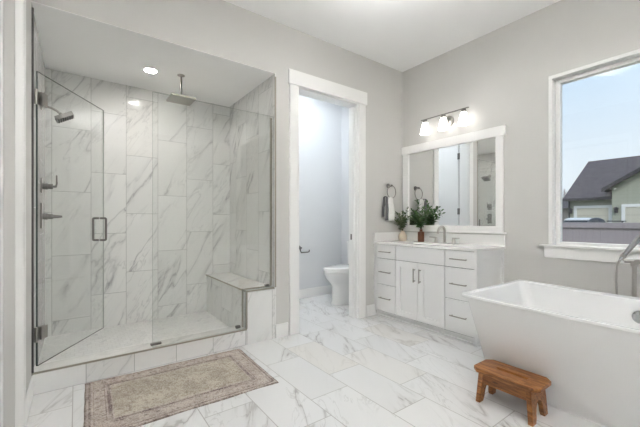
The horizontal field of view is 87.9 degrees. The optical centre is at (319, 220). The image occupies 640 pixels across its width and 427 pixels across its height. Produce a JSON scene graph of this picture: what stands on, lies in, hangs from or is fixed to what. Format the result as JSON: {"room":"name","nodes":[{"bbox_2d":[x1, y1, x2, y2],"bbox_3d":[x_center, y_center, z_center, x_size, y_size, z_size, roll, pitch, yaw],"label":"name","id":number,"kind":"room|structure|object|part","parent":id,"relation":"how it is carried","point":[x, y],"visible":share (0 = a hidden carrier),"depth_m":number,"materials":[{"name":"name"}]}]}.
{"room":"bathroom","nodes":[
{"label":"bathroom","id":0,"kind":"room"},
{"bbox_2d":[26,0,44,393],"bbox_3d":[-0.739,-0.389,0.508,0.132,3.017,6.435,0,0,-36],"label":"wall","id":1,"kind":"structure","parent":0,"point":[39,66],"depth_m":2.27,"materials":[{"name":"stone"}]},
{"bbox_2d":[0,0,22,426],"bbox_3d":[-1.340,-0.090,1.329,0.136,2.420,1.023,0,0,-36],"label":"trim","id":2,"kind":"structure","parent":1,"relation":"attached to","point":[8,5],"depth_m":1.74,"materials":[{"name":"grey paint"}]},
{"bbox_2d":[23,0,25,426],"bbox_3d":[-1.284,-0.140,1.370,0.010,2.519,1.111,0,0,-36],"label":"trim","id":3,"kind":"structure","parent":1,"relation":"attached to","point":[24,1],"depth_m":1.78,"materials":[{"name":"white paint"}]},
{"bbox_2d":[26,376,32,422],"bbox_3d":[-1.726,1.055,1.969,0.009,0.130,0.378,0,0,-36],"label":"baseboard","id":4,"kind":"structure","parent":1,"relation":"attached to","point":[29,395],"depth_m":1.95,"materials":[{"name":"white paint"}]},
{"bbox_2d":[31,7,33,373],"bbox_3d":[-1.839,-0.193,2.125,0.011,2.336,0.013,0,0,-36],"label":"trim","id":5,"kind":"structure","parent":1,"relation":"attached to","point":[32,8],"depth_m":2.12,"materials":[{"name":"metal"}]},
{"bbox_2d":[40,175,57,192],"bbox_3d":[-2.203,-0.298,2.701,0.108,0.146,0.084,0,0,-36],"label":"shower valve","id":6,"kind":"object","parent":1,"relation":"attached to","point":[42,185],"visible":1,"depth_m":2.68,"materials":[{"name":"silver metal"}]},
{"bbox_3d":[-2.241,-0.283,2.673,0.011,0.117,0.084,0,0,-36],"label":"wall plate","id":7,"kind":"part","parent":6,"relation":"part of","materials":[{"name":"silver metal"}]},
{"bbox_3d":[-2.175,-0.319,2.721,0.040,0.104,0.022,0,0,-36],"label":"lever","id":8,"kind":"part","parent":6,"relation":"part of","materials":[{"name":"silver metal"}]},
{"bbox_2d":[40,203,61,227],"bbox_3d":[-2.191,-0.039,2.710,0.138,0.201,0.084,0,0,-36],"label":"shower valve","id":9,"kind":"object","parent":1,"relation":"attached to","point":[43,216],"visible":1,"depth_m":2.68,"materials":[{"name":"silver metal"}]},
{"bbox_3d":[-2.241,-0.039,2.673,0.011,0.201,0.084,0,0,-36],"label":"wall plate","id":10,"kind":"part","parent":9,"relation":"part of","materials":[{"name":"silver metal"}]},
{"bbox_2d":[40,106,73,122],"bbox_3d":[-2.160,-0.884,2.733,0.215,0.140,0.128,0,0,-36],"label":"shower","id":11,"kind":"object","parent":1,"relation":"attached to","point":[62,117],"visible":0.84,"depth_m":2.72,"materials":[{"name":"silver metal"}]},
{"bbox_3d":[-2.195,-0.905,2.707,0.128,0.054,0.019,0,0,-36],"label":"shower arm","id":12,"kind":"part","parent":11,"relation":"part of","materials":[{"name":"silver metal"}]},
{"bbox_2d":[34,71,106,365],"bbox_3d":[-1.884,-0.012,2.563,0.147,1.943,0.818,0,0,-10],"label":"shower door","id":13,"kind":"structure","parent":1,"relation":"attached to","point":[40,98],"depth_m":2.21,"materials":[{"name":"clear glass"}]},
{"bbox_3d":[-1.931,0.076,2.909,0.123,0.209,0.019,0,0,-5],"label":"pull handle","id":14,"kind":"part","parent":13,"relation":"part of","materials":[{"name":"silver metal"}]},
{"bbox_2d":[38,311,228,364],"bbox_3d":[-1.506,1.095,3.172,1.788,0.050,1.034,0,0,-36],"label":"floor","id":15,"kind":"structure","parent":0,"point":[137,333],"depth_m":3.09,"materials":[{"name":"tile"}]},
{"bbox_2d":[45,68,229,335],"bbox_3d":[-1.834,-0.195,3.628,1.798,2.630,0.110,0,0,-36],"label":"wall","id":16,"kind":"structure","parent":0,"point":[191,144],"depth_m":3.45,"materials":[{"name":"stone"}]},
{"bbox_2d":[32,1,275,106],"bbox_3d":[-1.460,-1.455,3.118,1.798,0.110,1.154,0,0,-36],"label":"ceiling","id":17,"kind":"structure","parent":0,"point":[72,43],"depth_m":2.92,"materials":[{"name":"white paint"}]},
{"bbox_2d":[143,67,157,73],"bbox_3d":[-1.577,-1.445,3.089,0.132,0.108,0.132,0,0,-36],"label":"recessed light","id":18,"kind":"object","parent":17,"relation":"in","point":[151,70],"visible":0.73,"depth_m":3.09,"materials":[{"name":"white paint"}]},
{"bbox_2d":[166,74,195,105],"bbox_3d":[-1.339,-1.278,3.200,0.220,0.245,0.220,0,0,-36],"label":"shower","id":19,"kind":"object","parent":17,"relation":"hanging from","point":[173,99],"visible":0.98,"depth_m":3.19,"materials":[{"name":"silver metal"}]},
{"bbox_3d":[-1.339,-1.166,3.200,0.220,0.022,0.220,0,0,-36],"label":"spray plate","id":20,"kind":"part","parent":19,"relation":"part of","materials":[{"name":"silver metal"}]},
{"bbox_3d":[-1.339,-1.283,3.200,0.035,0.212,0.035,0,0,-36],"label":"drop arm","id":21,"kind":"part","parent":19,"relation":"part of","materials":[{"name":"silver metal"}]},
{"bbox_2d":[32,0,401,334],"bbox_3d":[-0.436,-0.389,3.242,3.595,3.017,0.143,0,0,-36],"label":"wall","id":22,"kind":"structure","parent":0,"point":[221,28],"depth_m":3.22,"materials":[{"name":"grey paint"}]},
{"bbox_2d":[275,77,275,286],"bbox_3d":[-0.424,-0.367,3.161,0.015,2.003,0.004,0,0,-36],"label":"trim","id":23,"kind":"structure","parent":22,"relation":"attached to","point":[275,77],"depth_m":3.16,"materials":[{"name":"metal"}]},
{"bbox_2d":[275,322,287,337],"bbox_3d":[-0.367,1.055,3.195,0.140,0.130,0.015,0,0,-36],"label":"baseboard","id":24,"kind":"structure","parent":22,"relation":"attached to","point":[281,330],"depth_m":3.18,"materials":[{"name":"white paint"}]},
{"bbox_2d":[288,68,366,334],"bbox_3d":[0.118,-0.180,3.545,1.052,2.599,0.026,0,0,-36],"label":"trim","id":25,"kind":"structure","parent":22,"relation":"attached to","point":[296,79],"depth_m":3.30,"materials":[{"name":"white paint"}]},
{"bbox_2d":[366,304,375,316],"bbox_3d":[0.597,1.055,3.903,0.154,0.130,0.015,0,0,-36],"label":"baseboard","id":26,"kind":"structure","parent":22,"relation":"attached to","point":[370,309],"depth_m":3.89,"materials":[{"name":"white paint"}]},
{"bbox_2d":[386,184,395,197],"bbox_3d":[0.858,-0.360,4.062,0.165,0.188,0.068,0,0,-36],"label":"towel ring","id":27,"kind":"object","parent":22,"relation":"attached to","point":[387,185],"visible":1,"depth_m":4.06,"materials":[{"name":"silver metal"}]},
{"bbox_2d":[382,196,394,220],"bbox_3d":[0.832,-0.143,4.009,0.182,0.293,0.070,0,0,-36],"label":"hand towel","id":28,"kind":"object","parent":27,"relation":"hanging from","point":[388,210],"visible":1,"depth_m":3.99,"materials":[{"name":"white fabric"}]},
{"bbox_2d":[230,74,275,324],"bbox_3d":[-0.766,-0.140,3.628,0.012,2.520,1.154,0,0,-36],"label":"wall","id":29,"kind":"structure","parent":0,"point":[249,131],"depth_m":3.56,"materials":[{"name":"stone"}]},
{"bbox_2d":[26,294,602,426],"bbox_3d":[0.240,1.175,1.207,4.915,0.110,6.402,0,0,-36],"label":"floor","id":30,"kind":"structure","parent":0,"point":[340,369],"depth_m":2.19,"materials":[{"name":"stone"}]},
{"bbox_2d":[32,326,246,394],"bbox_3d":[-1.290,1.048,2.612,1.463,0.145,0.147,0,0,-36],"label":"shower curb","id":31,"kind":"object","parent":30,"relation":"on","point":[51,376],"visible":0.91,"depth_m":2.46,"materials":[{"name":"stone"}]},
{"bbox_2d":[150,92,273,347],"bbox_3d":[-0.878,-0.006,2.876,1.057,1.962,0.087,0,0,-36],"label":"screen","id":32,"kind":"object","parent":31,"relation":"on","point":[152,344],"visible":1,"depth_m":3.15,"materials":[{"name":"clear glass"}]},
{"bbox_2d":[83,349,278,426],"bbox_3d":[-0.948,1.115,2.283,1.102,0.009,0.744,0,0,-35],"label":"bath rug","id":33,"kind":"object","parent":30,"relation":"on","point":[136,399],"visible":1,"depth_m":2.19,"materials":[{"name":"beige fabric"}]},
{"bbox_2d":[206,272,274,344],"bbox_3d":[-0.888,0.877,3.534,0.292,0.486,1.158,0,0,-36],"label":"shower bench","id":34,"kind":"object","parent":30,"relation":"on","point":[224,290],"visible":0.97,"depth_m":3.16,"materials":[{"name":"stone"}]},
{"bbox_2d":[323,240,348,304],"bbox_3d":[0.361,0.706,4.558,0.734,0.827,0.436,0,0,-36],"label":"toilet","id":35,"kind":"object","parent":30,"relation":"on","point":[337,275],"visible":0.45,"depth_m":4.39,"materials":[{"name":"white ceramic"}]},
{"bbox_3d":[0.285,0.656,4.502,0.544,0.018,0.409,0,0,-36],"label":"seat","id":36,"kind":"part","parent":35,"relation":"part of","materials":[{"name":"white ceramic"}]},
{"bbox_3d":[0.290,0.631,4.506,0.554,0.025,0.409,0,0,-36],"label":"lid","id":37,"kind":"part","parent":35,"relation":"part of","materials":[{"name":"white ceramic"}]},
{"bbox_3d":[0.297,0.894,4.511,0.559,0.451,0.400,0,0,-36],"label":"bowl","id":38,"kind":"part","parent":35,"relation":"part of","materials":[{"name":"white ceramic"}]},
{"bbox_3d":[0.578,0.504,4.718,0.187,0.352,0.418,0,0,-36],"label":"tank","id":39,"kind":"part","parent":35,"relation":"part of","materials":[{"name":"white ceramic"}]},
{"bbox_2d":[374,244,503,346],"bbox_3d":[1.206,0.699,3.579,0.545,0.843,1.251,0,0,-36],"label":"vanity cabinet","id":40,"kind":"object","parent":30,"relation":"on","point":[418,287],"visible":0.9,"depth_m":3.30,"materials":[{"name":"paint"}]},
{"bbox_3d":[0.759,0.893,3.803,0.020,0.304,0.284,0,0,-36],"label":"drawer","id":41,"kind":"part","parent":40,"relation":"part of","materials":[{"name":"white paint"}]},
{"bbox_3d":[0.759,0.589,3.803,0.020,0.293,0.284,0,0,-36],"label":"drawer","id":42,"kind":"part","parent":40,"relation":"part of","materials":[{"name":"white paint"}]},
{"bbox_3d":[0.759,0.359,3.803,0.020,0.154,0.284,0,0,-36],"label":"drawer","id":43,"kind":"part","parent":40,"relation":"part of","materials":[{"name":"white paint"}]},
{"bbox_3d":[0.933,0.744,3.565,0.020,0.603,0.288,0,0,-36],"label":"cabinet door","id":44,"kind":"part","parent":40,"relation":"part of","materials":[{"name":"white paint"}]},
{"bbox_3d":[1.113,0.744,3.321,0.020,0.603,0.306,0,0,-36],"label":"cabinet door","id":45,"kind":"part","parent":40,"relation":"part of","materials":[{"name":"white paint"}]},
{"bbox_2d":[373,232,504,251],"bbox_3d":[1.217,0.209,3.583,0.525,0.134,1.264,0,0,-36],"label":"countertop","id":46,"kind":"structure","parent":40,"relation":"on","point":[467,242],"depth_m":3.54,"materials":[{"name":"white stone"}]},
{"bbox_2d":[398,231,406,240],"bbox_3d":[1.026,0.189,4.121,0.103,0.124,0.103,0,0,-36],"label":"vase","id":47,"kind":"object","parent":46,"relation":"on","point":[402,236],"visible":1,"depth_m":4.08,"materials":[{"name":"beige ceramic"}]},
{"bbox_2d":[394,207,409,230],"bbox_3d":[1.000,0.002,4.085,0.201,0.345,0.200,0,0,-36],"label":"bunch","id":48,"kind":"object","parent":47,"relation":"in","point":[401,220],"visible":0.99,"depth_m":4.09,"materials":[{"name":"green plant"}]},
{"bbox_2d":[418,229,423,241],"bbox_3d":[1.194,0.178,3.925,0.075,0.145,0.075,0,0,-36],"label":"vase","id":49,"kind":"object","parent":46,"relation":"on","point":[420,233],"visible":1,"depth_m":3.89,"materials":[{"name":"brown glass"}]},
{"bbox_2d":[410,199,433,228],"bbox_3d":[1.181,-0.053,3.874,0.202,0.409,0.323,0,0,-36],"label":"bunch","id":50,"kind":"object","parent":49,"relation":"in","point":[420,219],"visible":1,"depth_m":3.88,"materials":[{"name":"green plant"}]},
{"bbox_2d":[429,225,459,243],"bbox_3d":[1.328,0.152,3.624,0.166,0.197,0.371,0,0,-36],"label":"faucet","id":51,"kind":"object","parent":46,"relation":"on","point":[441,226],"visible":0.96,"depth_m":3.64,"materials":[{"name":"silver metal"}]},
{"bbox_3d":[1.328,0.152,3.624,0.166,0.197,0.053,0,0,-36],"label":"spout","id":52,"kind":"part","parent":51,"relation":"part of","materials":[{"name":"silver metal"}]},
{"bbox_3d":[1.294,0.893,3.074,0.020,0.304,0.290,0,0,-36],"label":"drawer","id":53,"kind":"part","parent":40,"relation":"part of","materials":[{"name":"white paint"}]},
{"bbox_3d":[1.294,0.589,3.074,0.020,0.293,0.290,0,0,-36],"label":"drawer","id":54,"kind":"part","parent":40,"relation":"part of","materials":[{"name":"white paint"}]},
{"bbox_3d":[1.294,0.359,3.074,0.020,0.154,0.290,0,0,-36],"label":"drawer","id":55,"kind":"part","parent":40,"relation":"part of","materials":[{"name":"white paint"}]},
{"bbox_3d":[1.584,0.699,3.094,0.510,0.843,0.022,0,0,-36],"label":"panel","id":56,"kind":"part","parent":40,"relation":"part of","materials":[{"name":"white paint"}]},
{"bbox_2d":[474,359,550,426],"bbox_3d":[1.142,1.015,1.989,0.218,0.209,0.375,0,0,-36],"label":"step stool","id":57,"kind":"object","parent":30,"relation":"on","point":[530,387],"visible":1,"depth_m":1.93,"materials":[{"name":"brown wood"}]},
{"bbox_3d":[1.059,1.028,2.102,0.207,0.185,0.041,0,0,-36],"label":"leg panel","id":58,"kind":"part","parent":57,"relation":"part of","materials":[{"name":"brown wood"}]},
{"bbox_3d":[1.225,1.028,1.876,0.207,0.185,0.041,0,0,-36],"label":"leg panel","id":59,"kind":"part","parent":57,"relation":"part of","materials":[{"name":"brown wood"}]},
{"bbox_2d":[461,280,639,426],"bbox_3d":[1.834,0.801,1.708,0.874,0.638,1.868,0,0,-36],"label":"bathtub","id":60,"kind":"object","parent":30,"relation":"on","point":[586,343],"visible":0.9,"depth_m":1.89,"materials":[{"name":"white ceramic"}]},
{"bbox_2d":[615,234,639,296],"bbox_3d":[2.169,0.604,2.166,0.264,1.032,0.305,0,0,15],"label":"tub filler","id":61,"kind":"object","parent":30,"relation":"on","point":[634,263],"visible":0.57,"depth_m":2.26,"materials":[{"name":"silver metal"}]},
{"bbox_2d":[299,95,340,289],"bbox_3d":[-0.342,-0.444,4.793,1.826,3.127,0.110,0,0,-36],"label":"wall","id":62,"kind":"structure","parent":0,"point":[319,121],"depth_m":4.95,"materials":[{"name":"paint"}]},
{"bbox_2d":[299,285,331,298],"bbox_3d":[-0.300,1.055,4.745,1.595,0.130,0.015,0,0,-36],"label":"baseboard","id":63,"kind":"structure","parent":62,"relation":"attached to","point":[323,290],"depth_m":4.91,"materials":[{"name":"white paint"}]},
{"bbox_2d":[224,0,559,71],"bbox_3d":[1.095,-1.952,1.159,3.925,0.110,5.313,0,0,-36],"label":"ceiling","id":64,"kind":"structure","parent":0,"point":[400,35],"depth_m":3.15,"materials":[{"name":"white paint"}]},
{"bbox_2d":[341,0,639,297],"bbox_3d":[2.294,-0.444,2.702,0.165,3.127,6.380,0,0,-36],"label":"wall","id":65,"kind":"structure","parent":0,"point":[502,74],"depth_m":3.10,"materials":[{"name":"grey paint"}]},
{"bbox_2d":[420,107,469,134],"bbox_3d":[1.377,-1.086,3.667,0.167,0.172,0.590,0,0,-36],"label":"vanity light","id":66,"kind":"object","parent":65,"relation":"attached to","point":[445,122],"visible":1,"depth_m":3.63,"materials":[{"name":"white glass"}]},
{"bbox_3d":[1.217,-1.065,3.842,0.117,0.130,0.117,0,0,-36],"label":"lamp shade","id":67,"kind":"part","parent":66,"relation":"part of","materials":[{"name":"white glass"}]},
{"bbox_3d":[1.357,-1.065,3.652,0.117,0.130,0.117,0,0,-36],"label":"lamp shade","id":68,"kind":"part","parent":66,"relation":"part of","materials":[{"name":"white glass"}]},
{"bbox_3d":[1.436,-1.108,3.710,0.022,0.121,0.121,0,0,-36],"label":"plate","id":69,"kind":"part","parent":66,"relation":"part of","materials":[{"name":"silver metal"}]},
{"bbox_3d":[1.497,-1.065,3.461,0.117,0.130,0.117,0,0,-36],"label":"lamp shade","id":70,"kind":"part","parent":66,"relation":"part of","materials":[{"name":"white glass"}]},
{"bbox_2d":[401,125,506,233],"bbox_3d":[1.421,-0.396,3.718,0.036,1.056,1.273,0,0,-36],"label":"wall mirror","id":71,"kind":"object","parent":65,"relation":"attached to","point":[461,177],"visible":0.89,"depth_m":3.61,"materials":[{"name":"white wood"}]},
{"bbox_2d":[409,137,495,225],"bbox_3d":[1.434,-0.385,3.726,0.005,0.907,1.089,0,0,-36],"label":"mirror glass","id":72,"kind":"object","parent":71,"relation":"attached to","point":[457,179],"depth_m":3.64,"materials":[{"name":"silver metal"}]},
{"bbox_3d":[1.422,0.123,3.716,0.036,0.018,1.268,0,0,-36],"label":"frame sill","id":73,"kind":"part","parent":71,"relation":"part of","materials":[{"name":"white paint"}]},
{"bbox_2d":[405,232,504,245],"bbox_3d":[1.427,0.196,3.725,0.019,0.109,1.245,0,0,-36],"label":"backsplash","id":74,"kind":"structure","parent":65,"relation":"attached to","point":[476,239],"depth_m":3.54,"materials":[{"name":"white stone"}]},
{"bbox_2d":[539,49,639,263],"bbox_3d":[2.601,-0.470,2.242,0.214,1.594,1.920,0,0,-36],"label":"window","id":75,"kind":"structure","parent":65,"relation":"in","point":[555,248],"depth_m":2.89,"materials":[{"name":"white paint"}]},
{"bbox_3d":[2.554,0.219,2.208,0.099,0.018,1.920,0,0,-36],"label":"sill","id":76,"kind":"part","parent":75,"relation":"part of","materials":[{"name":"white paint"}]},
{"label":"outside","id":77,"kind":"structure","parent":0,"visible":0},
{"bbox_3d":[27.716,1.505,23.844,65.824,0.220,88.000,0,0,-36],"label":"ground","id":78,"kind":"structure","parent":77,"visible":0},
{"bbox_2d":[562,198,567,221],"bbox_3d":[21.274,-0.310,31.532,6.160,3.410,7.040,0,0,-36],"label":"house","id":79,"kind":"structure","parent":78,"relation":"on","point":[564,203],"depth_m":27.95,"materials":[{"name":"beige"}]},
{"bbox_2d":[564,218,591,221],"bbox_3d":[12.989,0.625,16.611,4.285,1.540,1.782,0,0,-36],"label":"parked car","id":80,"kind":"object","parent":78,"relation":"on","point":[566,219],"visible":0.15,"depth_m":16.32,"materials":[{"name":"white paint"}]},
{"bbox_2d":[562,156,639,222],"bbox_3d":[21.596,-1.258,16.411,9.691,5.307,13.530,0,0,-36],"label":"neighbor house","id":81,"kind":"structure","parent":78,"relation":"on","point":[608,189],"depth_m":18.55,"materials":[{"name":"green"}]},
{"bbox_3d":[15.157,0.352,18.477,0.022,2.084,1.408,0,0,-36],"label":"garage door","id":82,"kind":"part","parent":81,"relation":"part of","materials":[{"name":"beige metal"}]},
{"bbox_3d":[15.143,0.281,18.467,0.055,2.228,1.694,0,0,-36],"label":"garage trim","id":83,"kind":"part","parent":81,"relation":"part of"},
{"bbox_3d":[16.451,0.281,15.851,0.055,2.228,3.102,0,0,-36],"label":"garage trim","id":84,"kind":"part","parent":81,"relation":"part of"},
{"bbox_3d":[16.465,0.352,15.861,0.022,2.084,2.816,0,0,-36],"label":"garage door","id":85,"kind":"part","parent":81,"relation":"part of","materials":[{"name":"beige metal"}]},
{"bbox_2d":[562,222,639,244],"bbox_3d":[7.363,0.696,6.838,0.143,1.397,23.100,0,0,-36],"label":"vinyl fence","id":86,"kind":"object","parent":78,"relation":"on","point":[588,232],"visible":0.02,"depth_m":7.83,"materials":[{"name":"grey plastic"}]},
{"bbox_3d":[7.363,0.694,6.838,0.121,1.292,23.100,0,0,-36],"label":"rail","id":87,"kind":"part","parent":86,"relation":"part of","materials":[{"name":"grey plastic"}]},
{"bbox_2d":[588,217,626,222],"bbox_3d":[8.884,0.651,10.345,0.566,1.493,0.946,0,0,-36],"label":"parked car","id":88,"kind":"object","parent":78,"relation":"on","point":[596,219],"visible":0.2,"depth_m":10.33,"materials":[{"name":"black metal"}]},
{"bbox_3d":[8.745,0.075,10.502,0.528,0.341,0.528,0,0,-36],"label":"grill lid","id":89,"kind":"part","parent":88,"relation":"part of","materials":[{"name":"metal"}]}
]}

